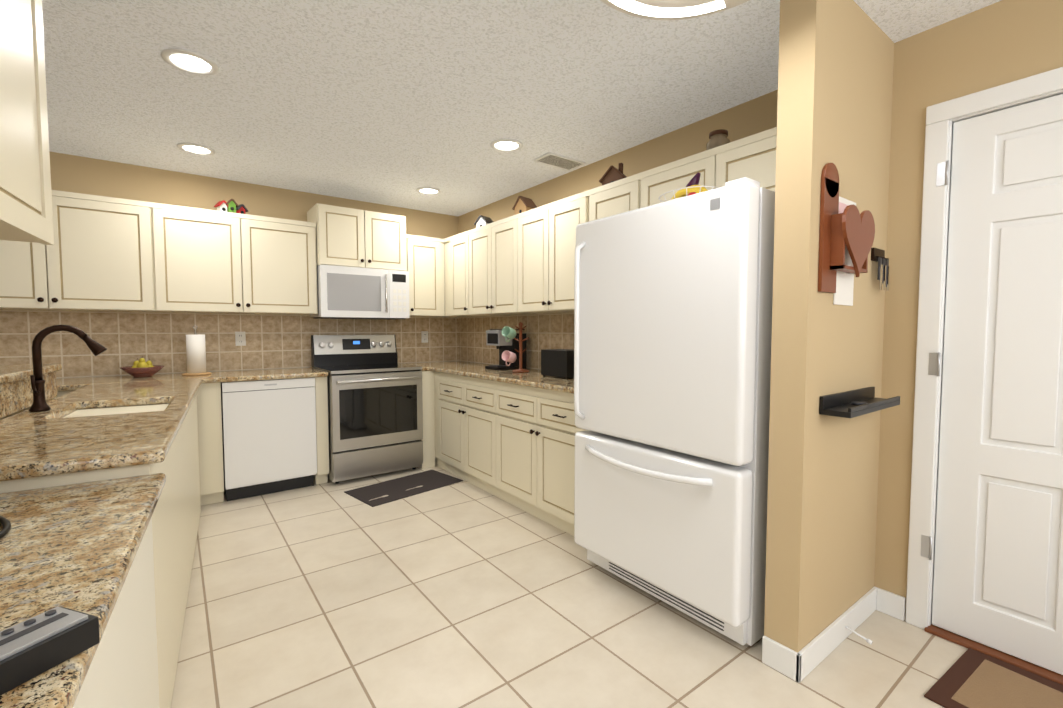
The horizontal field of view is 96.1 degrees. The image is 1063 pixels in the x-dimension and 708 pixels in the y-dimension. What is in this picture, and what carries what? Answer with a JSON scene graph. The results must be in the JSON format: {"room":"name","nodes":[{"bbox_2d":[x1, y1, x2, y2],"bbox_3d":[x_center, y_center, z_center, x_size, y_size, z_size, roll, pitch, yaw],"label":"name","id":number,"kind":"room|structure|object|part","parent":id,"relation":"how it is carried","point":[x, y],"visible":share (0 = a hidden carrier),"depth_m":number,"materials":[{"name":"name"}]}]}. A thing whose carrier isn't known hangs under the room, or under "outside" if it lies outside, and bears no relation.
{"room":"kitchen","nodes":[
{"label":"kitchen","id":0,"kind":"room"},
{"bbox_2d":[0,0,53,244],"bbox_3d":[-1.042,-0.740,0.616,0.344,0.989,1.070,-2,3,-32],"label":"upper cabinet","id":1,"kind":"object","parent":0,"relation":"attached to","point":[26,215],"depth_m":1.04,"materials":[{"name":"beige wood"}]},
{"bbox_2d":[0,372,56,419],"bbox_3d":[-1.919,0.182,1.678,0.018,0.126,1.581,-2,3,-32],"label":"backsplash","id":2,"kind":"structure","parent":0,"relation":"attached to","point":[13,397],"depth_m":1.94,"materials":[{"name":"beige stone"}]},
{"bbox_2d":[0,364,61,387],"bbox_3d":[-2.047,0.104,1.592,0.355,0.036,1.641,-2,3,-32],"label":"countertop","id":3,"kind":"structure","parent":2,"relation":"on","point":[9,374],"depth_m":1.99,"materials":[{"name":"beige stone"}]},
{"bbox_2d":[49,151,457,377],"bbox_3d":[-3.504,-0.144,3.190,7.300,2.440,0.150,-2,4,-37],"label":"wall","id":4,"kind":"structure","parent":0,"point":[83,175],"depth_m":3.72,"materials":[{"name":"beige paint"}]},
{"bbox_2d":[0,190,167,311],"bbox_3d":[-3.111,-0.662,3.145,1.107,0.740,0.350,-2,4,-37],"label":"upper cabinet","id":5,"kind":"object","parent":4,"relation":"attached to","point":[103,253],"depth_m":3.12,"materials":[{"name":"beige wood"}]},
{"bbox_2d":[0,309,459,377],"bbox_3d":[-2.217,-0.111,4.059,3.600,0.473,0.008,-2,4,-37],"label":"tile backsplash","id":6,"kind":"structure","parent":4,"relation":"attached to","point":[273,341],"depth_m":3.71,"materials":[{"name":"beige tile"}]},
{"bbox_2d":[235,332,245,345],"bbox_3d":[-2.388,-0.126,3.920,0.072,0.116,0.008,-2,4,-37],"label":"electrical outlet","id":7,"kind":"object","parent":6,"relation":"attached to","point":[240,338],"visible":1,"depth_m":3.92,"materials":[{"name":"white plastic"}]},
{"bbox_2d":[421,331,427,342],"bbox_3d":[-1.091,-0.175,4.890,0.072,0.116,0.008,-2,4,-37],"label":"electrical outlet","id":8,"kind":"object","parent":6,"relation":"attached to","point":[424,336],"visible":1,"depth_m":4.88,"materials":[{"name":"white plastic"}]},
{"bbox_2d":[164,204,317,314],"bbox_3d":[-2.320,-0.692,3.737,1.127,0.740,0.350,-2,4,-37],"label":"upper cabinet","id":9,"kind":"object","parent":4,"relation":"attached to","point":[219,261],"depth_m":3.61,"materials":[{"name":"beige wood"}]},
{"bbox_2d":[214,200,227,211],"bbox_3d":[-2.376,-1.121,3.674,0.087,0.113,0.085,2,3,33],"label":"birdhouse","id":10,"kind":"object","parent":9,"relation":"on","point":[221,205],"visible":0.73,"depth_m":3.66,"materials":[{"name":"white wood"}]},
{"bbox_2d":[226,199,238,212],"bbox_3d":[-2.329,-1.133,3.708,0.087,0.133,0.085,3,4,43],"label":"birdhouse","id":11,"kind":"object","parent":9,"relation":"on","point":[232,204],"visible":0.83,"depth_m":3.69,"materials":[{"name":"green paint"}]},
{"bbox_2d":[235,204,247,213],"bbox_3d":[-2.280,-1.120,3.746,0.087,0.103,0.085,2,3,28],"label":"birdhouse","id":12,"kind":"object","parent":9,"relation":"on","point":[241,208],"visible":0.52,"depth_m":3.73,"materials":[{"name":"red paint"}]},
{"bbox_2d":[307,203,407,270],"bbox_3d":[-1.552,-1.001,4.275,0.755,0.498,0.384,-2,4,-37],"label":"upper cabinet","id":13,"kind":"object","parent":4,"relation":"attached to","point":[348,237],"depth_m":4.10,"materials":[{"name":"beige wood"}]},
{"bbox_2d":[310,265,408,319],"bbox_3d":[-1.527,-0.531,4.268,0.756,0.432,0.460,-2,4,-37],"label":"microwave","id":14,"kind":"object","parent":13,"relation":"attached to","point":[344,292],"visible":1,"depth_m":4.09,"materials":[{"name":"white plastic"}]},
{"bbox_2d":[408,234,443,316],"bbox_3d":[-1.099,-0.738,4.651,0.395,0.740,0.350,-2,4,-37],"label":"upper cabinet","id":15,"kind":"object","parent":4,"relation":"attached to","point":[425,254],"depth_m":4.52,"materials":[{"name":"beige wood"}]},
{"bbox_2d":[42,0,1000,215],"bbox_3d":[-1.151,-1.264,-0.011,7.300,0.120,8.300,-2,4,-37],"label":"ceiling","id":16,"kind":"structure","parent":0,"point":[396,103],"depth_m":2.33,"materials":[{"name":"white paint"}]},
{"bbox_2d":[161,48,219,75],"bbox_3d":[-1.528,-1.306,2.144,0.216,0.011,0.216,-2,4,-37],"label":"recessed light","id":17,"kind":"object","parent":16,"relation":"in","point":[189,61],"visible":1,"depth_m":2.14,"materials":[{"name":"white"}]},
{"bbox_2d":[176,142,215,154],"bbox_3d":[-2.223,-1.358,3.171,0.216,0.011,0.216,-2,4,-37],"label":"recessed light","id":18,"kind":"object","parent":16,"relation":"in","point":[195,148],"visible":1,"depth_m":3.16,"materials":[{"name":"white"}]},
{"bbox_2d":[416,187,440,194],"bbox_3d":[-0.887,-1.406,4.121,0.216,0.011,0.216,-2,4,-37],"label":"recessed light","id":19,"kind":"object","parent":16,"relation":"in","point":[428,190],"visible":1,"depth_m":4.11,"materials":[{"name":"white"}]},
{"bbox_2d":[490,138,522,151],"bbox_3d":[-0.161,-1.355,3.104,0.216,0.011,0.216,-2,4,-37],"label":"recessed light","id":20,"kind":"object","parent":16,"relation":"in","point":[506,144],"visible":0.98,"depth_m":3.09,"materials":[{"name":"white"}]},
{"bbox_2d":[533,152,585,170],"bbox_3d":[0.203,-1.369,3.401,0.340,0.013,0.180,-2,4,-37],"label":"ceiling vent","id":21,"kind":"object","parent":16,"relation":"in","point":[558,160],"visible":1,"depth_m":3.38,"materials":[{"name":"white metal"}]},
{"bbox_2d":[600,0,748,19],"bbox_3d":[0.466,-1.200,1.305,0.708,0.140,0.708,-2,4,-37],"label":"ceiling fan light","id":22,"kind":"object","parent":16,"relation":"attached to","point":[667,9],"visible":1,"depth_m":1.58,"materials":[{"name":"beige glass"}]},
{"bbox_2d":[171,465,967,707],"bbox_3d":[-1.151,1.293,0.118,7.300,0.120,8.300,-2,4,-37],"label":"floor","id":23,"kind":"structure","parent":0,"point":[461,594],"depth_m":1.98,"materials":[{"name":"tile"}]},
{"bbox_2d":[0,396,200,707],"bbox_3d":[-1.882,0.695,2.144,0.540,0.870,2.235,-2,3,-32],"label":"base cabinet","id":24,"kind":"object","parent":23,"relation":"on","point":[180,509],"depth_m":1.80,"materials":[{"name":"beige wood"}]},
{"bbox_2d":[0,472,167,707],"bbox_3d":[-0.991,0.376,0.779,0.545,0.036,0.994,-2,3,-32],"label":"countertop","id":25,"kind":"structure","parent":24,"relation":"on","point":[78,547],"depth_m":0.85,"materials":[{"name":"beige stone"}]},
{"bbox_2d":[0,516,10,538],"bbox_3d":[-1.178,0.181,0.874,0.428,0.344,0.274,2,3,30],"label":"wine rack","id":26,"kind":"object","parent":25,"relation":"on","point":[5,523],"visible":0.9,"depth_m":0.94,"materials":[{"name":"black metal"}]},
{"bbox_2d":[0,607,99,695],"bbox_3d":[-0.598,0.347,0.568,0.074,0.042,0.100,1,3,18],"label":"telephone","id":27,"kind":"object","parent":25,"relation":"on","point":[33,647],"visible":1,"depth_m":0.56,"materials":[{"name":"black plastic"}]},
{"bbox_2d":[0,379,202,483],"bbox_3d":[-1.861,0.241,2.132,0.562,0.036,2.300,-2,3,-32],"label":"countertop","id":28,"kind":"structure","parent":24,"relation":"on","point":[43,445],"depth_m":1.54,"materials":[{"name":"beige stone"}]},
{"bbox_2d":[29,325,106,411],"bbox_3d":[-1.914,0.054,1.969,0.248,0.351,0.106,-2,3,-32],"label":"faucet","id":29,"kind":"object","parent":28,"relation":"on","point":[39,404],"visible":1,"depth_m":1.94,"materials":[{"name":"black metal"}]},
{"bbox_2d":[64,400,163,415],"bbox_3d":[-1.800,0.359,2.081,0.376,0.218,0.516,-2,3,-32],"label":"sink","id":30,"kind":"object","parent":28,"relation":"in","point":[88,409],"depth_m":2.22,"materials":[{"name":"white ceramic"}]},
{"bbox_2d":[84,512,167,707],"bbox_3d":[-1.003,0.796,0.810,0.485,0.803,0.955,-2,3,-32],"label":"base cabinet","id":31,"kind":"object","parent":23,"relation":"on","point":[130,672],"depth_m":1.10,"materials":[{"name":"beige wood"}]},
{"bbox_2d":[53,383,223,505],"bbox_3d":[-2.921,0.642,3.197,1.395,0.870,0.598,-2,4,-37],"label":"base cabinet","id":32,"kind":"object","parent":23,"relation":"on","point":[210,442],"visible":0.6,"depth_m":3.33,"materials":[{"name":"beige wood"}]},
{"bbox_2d":[56,367,327,391],"bbox_3d":[-2.623,0.178,3.369,2.105,0.036,0.643,-2,4,-37],"label":"countertop","id":33,"kind":"structure","parent":32,"relation":"on","point":[70,384],"depth_m":3.39,"materials":[{"name":"stone"}]},
{"bbox_2d":[119,356,163,376],"bbox_3d":[-2.729,0.086,3.352,0.250,0.147,0.250,-2,4,-37],"label":"fruit bowl","id":34,"kind":"object","parent":33,"relation":"on","point":[141,367],"visible":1,"depth_m":3.31,"materials":[{"name":"brown wood"}]},
{"bbox_2d":[182,325,210,375],"bbox_3d":[-2.463,-0.029,3.508,0.180,0.362,0.180,-2,4,-37],"label":"paper towel holder","id":35,"kind":"object","parent":33,"relation":"on","point":[196,353],"visible":1,"depth_m":3.46,"materials":[{"name":"white paper"}]},
{"bbox_2d":[221,377,316,500],"bbox_3d":[-2.104,0.613,3.786,0.606,0.867,0.618,-2,4,-37],"label":"dishwasher","id":36,"kind":"object","parent":23,"relation":"on","point":[269,436],"visible":0.88,"depth_m":3.53,"materials":[{"name":"white metal"}]},
{"bbox_2d":[314,377,328,484],"bbox_3d":[-1.831,0.601,4.013,0.090,0.870,0.598,-2,4,-37],"label":"cabinet filler","id":37,"kind":"object","parent":23,"relation":"on","point":[322,432],"visible":0.35,"depth_m":3.77,"materials":[{"name":"beige wood"}]},
{"bbox_2d":[311,335,422,483],"bbox_3d":[-1.431,0.431,4.189,0.756,1.190,0.727,-2,4,-37],"label":"range","id":38,"kind":"object","parent":23,"relation":"on","point":[375,414],"visible":0.96,"depth_m":3.99,"materials":[{"name":"silver metal"}]},
{"bbox_2d":[344,470,462,506],"bbox_3d":[-0.993,1.044,3.777,0.440,0.006,0.800,3,4,44],"label":"rug","id":39,"kind":"object","parent":23,"relation":"on","point":[377,494],"visible":1,"depth_m":3.74,"materials":[{"name":"black fabric"}]},
{"bbox_2d":[421,371,434,466],"bbox_3d":[-0.785,0.568,4.666,0.620,0.870,0.806,-2,4,-37],"label":"base cabinet","id":40,"kind":"object","parent":23,"relation":"on","point":[428,377],"depth_m":4.27,"materials":[{"name":"beige wood"}]},
{"bbox_2d":[435,372,490,492],"bbox_3d":[-0.276,0.602,3.987,0.620,0.870,1.004,-2,4,-37],"label":"base cabinet","id":41,"kind":"object","parent":23,"relation":"on","point":[460,401],"depth_m":3.85,"materials":[{"name":"beige wood"}]},
{"bbox_2d":[487,380,584,535],"bbox_3d":[0.288,0.640,3.236,0.620,0.870,1.102,-2,4,-37],"label":"base cabinet","id":42,"kind":"object","parent":23,"relation":"on","point":[513,444],"depth_m":3.09,"materials":[{"name":"beige wood"}]},
{"bbox_2d":[401,361,573,393],"bbox_3d":[-0.246,0.155,3.838,0.723,0.036,2.743,-2,4,-37],"label":"countertop","id":43,"kind":"structure","parent":42,"relation":"on","point":[534,378],"depth_m":3.56,"materials":[{"name":"stone"}]},
{"bbox_2d":[485,329,525,369],"bbox_3d":[-0.217,-0.042,4.029,0.280,0.335,0.210,-2,4,-37],"label":"coffee maker","id":44,"kind":"object","parent":43,"relation":"on","point":[496,338],"visible":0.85,"depth_m":3.97,"materials":[{"name":"black plastic"}]},
{"bbox_2d":[501,322,528,372],"bbox_3d":[-0.125,-0.051,3.665,0.275,0.390,0.178,-2,4,-37],"label":"mug tree","id":45,"kind":"object","parent":43,"relation":"on","point":[510,334],"visible":1,"depth_m":3.62,"materials":[{"name":"brown wood"}]},
{"bbox_2d":[501,326,515,341],"bbox_3d":[-0.167,-0.149,3.581,0.113,0.119,0.103,-2,4,-37],"label":"mug","id":46,"kind":"object","parent":45,"relation":"on","point":[510,333],"depth_m":3.57,"materials":[{"name":"green ceramic"}]},
{"bbox_2d":[502,350,515,365],"bbox_3d":[-0.167,0.030,3.591,0.113,0.119,0.103,-2,4,-37],"label":"mug","id":47,"kind":"object","parent":45,"relation":"on","point":[508,356],"depth_m":3.58,"materials":[{"name":"pink ceramic"}]},
{"bbox_2d":[541,349,573,378],"bbox_3d":[0.223,0.066,3.329,0.170,0.192,0.295,-2,4,-37],"label":"toaster","id":48,"kind":"object","parent":43,"relation":"on","point":[557,362],"visible":0.67,"depth_m":3.25,"materials":[{"name":"black plastic"}]},
{"bbox_2d":[574,177,774,645],"bbox_3d":[0.780,0.229,2.307,0.864,1.785,0.906,-2,4,-37],"label":"fridge","id":49,"kind":"object","parent":23,"relation":"on","point":[673,299],"visible":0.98,"depth_m":1.93,"materials":[{"name":"white metal"}]},
{"bbox_3d":[0.453,-0.041,2.072,0.077,1.103,0.744,-2,4,-37],"label":"handle","id":50,"kind":"part","parent":49,"relation":"part of","materials":[{"name":"white plastic"}]},
{"bbox_2d":[658,172,717,202],"bbox_3d":[0.728,-0.755,2.212,0.235,0.183,0.292,-2,4,-37],"label":"fruit basket","id":51,"kind":"object","parent":49,"relation":"on","point":[692,187],"visible":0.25,"depth_m":2.19,"materials":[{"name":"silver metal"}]},
{"bbox_2d":[924,648,1062,707],"bbox_3d":[1.728,1.162,1.408,0.460,0.009,0.780,-2,3,-33],"label":"rug","id":52,"kind":"object","parent":23,"relation":"on","point":[971,678],"visible":1,"depth_m":1.64,"materials":[{"name":"brown fabric"}]},
{"bbox_2d":[458,0,1062,618],"bbox_3d":[1.680,-0.083,1.985,0.150,2.440,8.000,-2,4,-37],"label":"wall","id":53,"kind":"structure","parent":0,"point":[1002,42],"depth_m":2.00,"materials":[{"name":"beige paint"}]},
{"bbox_2d":[448,232,475,316],"bbox_3d":[-0.505,-0.728,4.452,0.349,0.740,0.412,-2,4,-37],"label":"upper cabinet","id":54,"kind":"object","parent":53,"relation":"attached to","point":[456,242],"depth_m":4.43,"materials":[{"name":"beige wood"}]},
{"bbox_2d":[464,216,511,316],"bbox_3d":[-0.192,-0.707,4.034,0.349,0.740,0.870,-2,4,-37],"label":"upper cabinet","id":55,"kind":"object","parent":53,"relation":"attached to","point":[488,247],"depth_m":3.96,"materials":[{"name":"beige wood"}]},
{"bbox_2d":[474,215,492,227],"bbox_3d":[-0.427,-1.172,4.326,0.158,0.148,0.137,2,4,38],"label":"birdhouse","id":56,"kind":"object","parent":55,"relation":"on","point":[481,220],"visible":0.44,"depth_m":4.29,"materials":[{"name":"white wood"}]},
{"bbox_2d":[456,312,573,368],"bbox_3d":[0.049,-0.110,4.031,0.008,0.473,2.730,-2,4,-37],"label":"tile backsplash","id":57,"kind":"structure","parent":53,"relation":"attached to","point":[552,330],"depth_m":4.15,"materials":[{"name":"beige tile"}]},
{"bbox_2d":[512,195,575,314],"bbox_3d":[0.267,-0.676,3.422,0.349,0.740,0.893,-2,4,-37],"label":"upper cabinet","id":58,"kind":"object","parent":53,"relation":"attached to","point":[543,237],"depth_m":3.37,"materials":[{"name":"beige wood"}]},
{"bbox_2d":[512,196,536,214],"bbox_3d":[-0.056,-1.164,3.830,0.165,0.183,0.147,3,4,43],"label":"birdhouse","id":59,"kind":"object","parent":58,"relation":"on","point":[522,204],"visible":0.52,"depth_m":3.79,"materials":[{"name":"brown wood"}]},
{"bbox_2d":[576,173,639,225],"bbox_3d":[0.594,-0.654,2.988,0.349,0.740,0.483,-2,4,-37],"label":"upper cabinet","id":60,"kind":"object","parent":53,"relation":"attached to","point":[622,195],"depth_m":2.86,"materials":[{"name":"beige wood"}]},
{"bbox_2d":[599,163,626,184],"bbox_3d":[0.533,-1.121,3.046,0.177,0.175,0.137,2,3,33],"label":"birdhouse","id":61,"kind":"object","parent":60,"relation":"on","point":[612,174],"visible":0.46,"depth_m":3.01,"materials":[{"name":"brown wood"}]},
{"bbox_2d":[640,127,776,207],"bbox_3d":[1.021,-0.840,2.407,0.349,0.310,0.938,-2,4,-37],"label":"upper cabinet","id":62,"kind":"object","parent":53,"relation":"attached to","point":[753,157],"depth_m":2.28,"materials":[{"name":"beige wood"}]},
{"bbox_2d":[706,129,729,149],"bbox_3d":[0.968,-1.075,2.477,0.116,0.142,0.116,-2,4,-37],"label":"shell jar","id":63,"kind":"object","parent":62,"relation":"on","point":[717,138],"visible":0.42,"depth_m":2.43,"materials":[{"name":"clear glass"}]},
{"bbox_2d":[762,586,905,682],"bbox_3d":[2.438,1.174,0.289,0.744,0.100,4.280,-2,4,-37],"label":"baseboard","id":64,"kind":"structure","parent":53,"relation":"attached to","point":[804,662],"depth_m":1.81,"materials":[{"name":"white wood"}]},
{"bbox_2d":[905,67,1062,628],"bbox_3d":[1.931,0.089,1.643,0.168,2.130,0.940,-2,4,-37],"label":"door frame","id":65,"kind":"structure","parent":53,"relation":"attached to","point":[942,118],"depth_m":1.92,"materials":[{"name":"white wood"}]},
{"bbox_2d":[921,94,1062,674],"bbox_3d":[1.875,0.121,1.627,0.072,2.029,0.817,-2,4,-37],"label":"entry door","id":66,"kind":"structure","parent":53,"relation":"in","point":[998,573],"depth_m":1.78,"materials":[{"name":"white paint"}]},
{"bbox_2d":[924,624,1062,684],"bbox_3d":[1.922,1.145,1.690,0.170,0.016,0.806,-2,4,-37],"label":"door threshold sill","id":67,"kind":"structure","parent":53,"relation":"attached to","point":[965,642],"depth_m":1.81,"materials":[{"name":"brown wood"}]},
{"bbox_2d":[764,0,893,652],"bbox_3d":[1.196,-0.079,1.897,0.730,2.440,0.120,-2,4,-37],"label":"wall","id":68,"kind":"structure","parent":0,"point":[835,76],"depth_m":1.73,"materials":[{"name":"beige paint"}]},
{"bbox_2d":[818,163,874,292],"bbox_3d":[1.139,-0.445,1.717,0.306,0.450,0.067,-2,4,-37],"label":"wall decoration","id":69,"kind":"object","parent":68,"relation":"hanging from","point":[851,227],"visible":0.98,"depth_m":1.67,"materials":[{"name":"brown wood"}]},
{"bbox_2d":[833,196,855,305],"bbox_3d":[1.170,-0.378,1.783,0.170,0.390,0.004,-2,4,-37],"label":"sheets","id":70,"kind":"object","parent":69,"relation":"in","point":[843,295],"visible":0.36,"depth_m":1.78,"materials":[{"name":"white paper"}]},
{"bbox_2d":[845,626,872,643],"bbox_3d":[1.280,1.100,1.869,0.016,0.030,0.092,-2,4,-37],"label":"door stop","id":71,"kind":"object","parent":68,"relation":"attached to","point":[868,640],"visible":1,"depth_m":1.86,"materials":[{"name":"white metal"}]},
{"bbox_2d":[819,387,899,417],"bbox_3d":[1.259,0.178,1.818,0.500,0.065,0.100,-2,4,-37],"label":"ledge shelf","id":72,"kind":"object","parent":68,"relation":"attached to","point":[854,403],"visible":1,"depth_m":1.78,"materials":[{"name":"black plastic"}]},
{"bbox_2d":[871,248,889,290],"bbox_3d":[1.439,-0.348,1.968,0.120,0.170,0.034,-2,4,-37],"label":"key rack","id":73,"kind":"object","parent":68,"relation":"attached to","point":[878,256],"visible":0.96,"depth_m":1.95,"materials":[{"name":"black metal"}]}
]}

